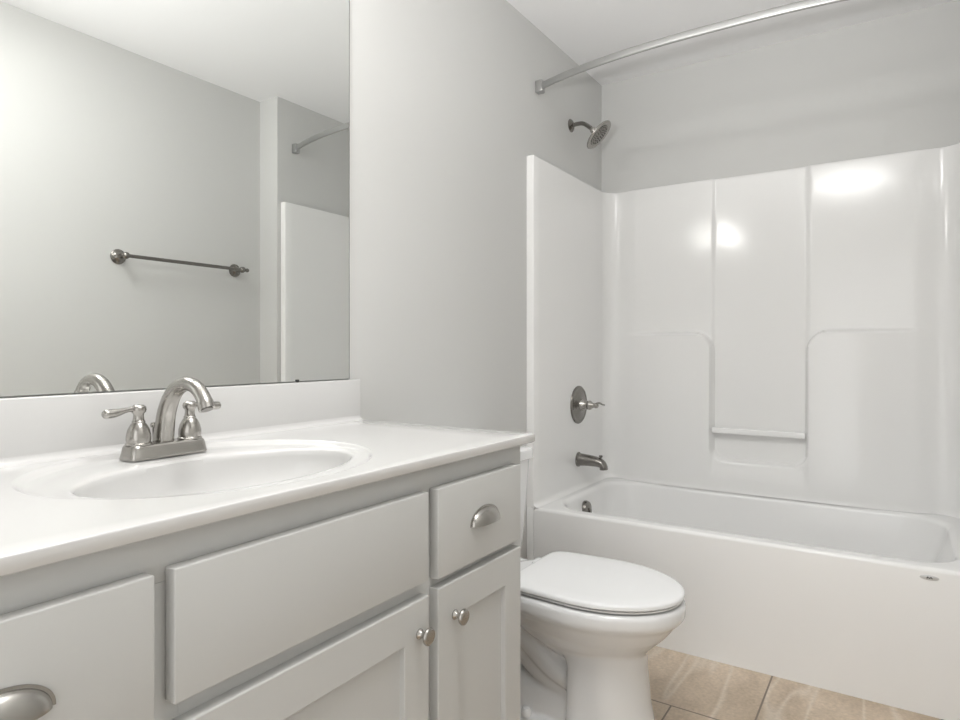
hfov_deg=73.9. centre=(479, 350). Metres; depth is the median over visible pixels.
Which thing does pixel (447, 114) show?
wall
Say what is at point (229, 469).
sink basin
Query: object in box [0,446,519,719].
vanity cabinet
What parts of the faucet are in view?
lever, handle, lift rod, plate, spout, handle, lever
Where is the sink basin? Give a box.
[11,439,372,499]
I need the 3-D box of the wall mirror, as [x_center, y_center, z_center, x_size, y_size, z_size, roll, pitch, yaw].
[-0.690,-0.457,1.268,0.008,1.076,1.202,0,0,33]
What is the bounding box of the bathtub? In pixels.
[527,478,959,719]
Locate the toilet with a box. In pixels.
[520,445,685,719]
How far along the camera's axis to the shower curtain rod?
2.24 m
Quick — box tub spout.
[575,452,607,470]
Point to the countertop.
(66, 492)
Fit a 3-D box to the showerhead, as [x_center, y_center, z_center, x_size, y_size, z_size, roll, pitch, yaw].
[0.503,-1.000,2.925,0.196,0.156,0.149,0,0,33]
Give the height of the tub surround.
1.440 m
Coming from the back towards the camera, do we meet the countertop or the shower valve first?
the shower valve
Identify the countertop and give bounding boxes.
[0,379,534,576]
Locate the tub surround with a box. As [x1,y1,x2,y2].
[527,143,959,523]
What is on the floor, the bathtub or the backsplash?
the bathtub
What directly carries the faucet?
on the countertop
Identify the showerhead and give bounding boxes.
[568,119,610,148]
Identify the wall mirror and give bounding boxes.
[0,0,349,396]
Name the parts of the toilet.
tank, tank lid, seat, lid, bowl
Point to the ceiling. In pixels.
(586, 31)
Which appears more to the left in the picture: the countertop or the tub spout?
the countertop
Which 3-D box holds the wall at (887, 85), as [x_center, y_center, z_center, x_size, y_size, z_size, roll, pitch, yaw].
[1.292,-0.142,2.920,1.524,2.444,0.100,0,0,33]
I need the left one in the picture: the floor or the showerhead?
the showerhead
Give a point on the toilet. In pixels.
(589, 625)
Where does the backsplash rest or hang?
attached to the wall at (447, 114)
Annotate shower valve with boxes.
[570,386,604,423]
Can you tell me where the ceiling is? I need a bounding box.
[506,0,955,85]
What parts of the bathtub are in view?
overflow plate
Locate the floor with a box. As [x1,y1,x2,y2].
[648,646,942,719]
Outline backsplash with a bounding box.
[0,379,362,467]
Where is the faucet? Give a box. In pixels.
[101,377,220,461]
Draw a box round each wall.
[0,0,601,558]
[602,0,959,192]
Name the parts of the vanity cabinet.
cup pull, drawer, false drawer, door, knob, knob, door, drawer, cup pull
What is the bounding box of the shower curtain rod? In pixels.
[535,0,847,93]

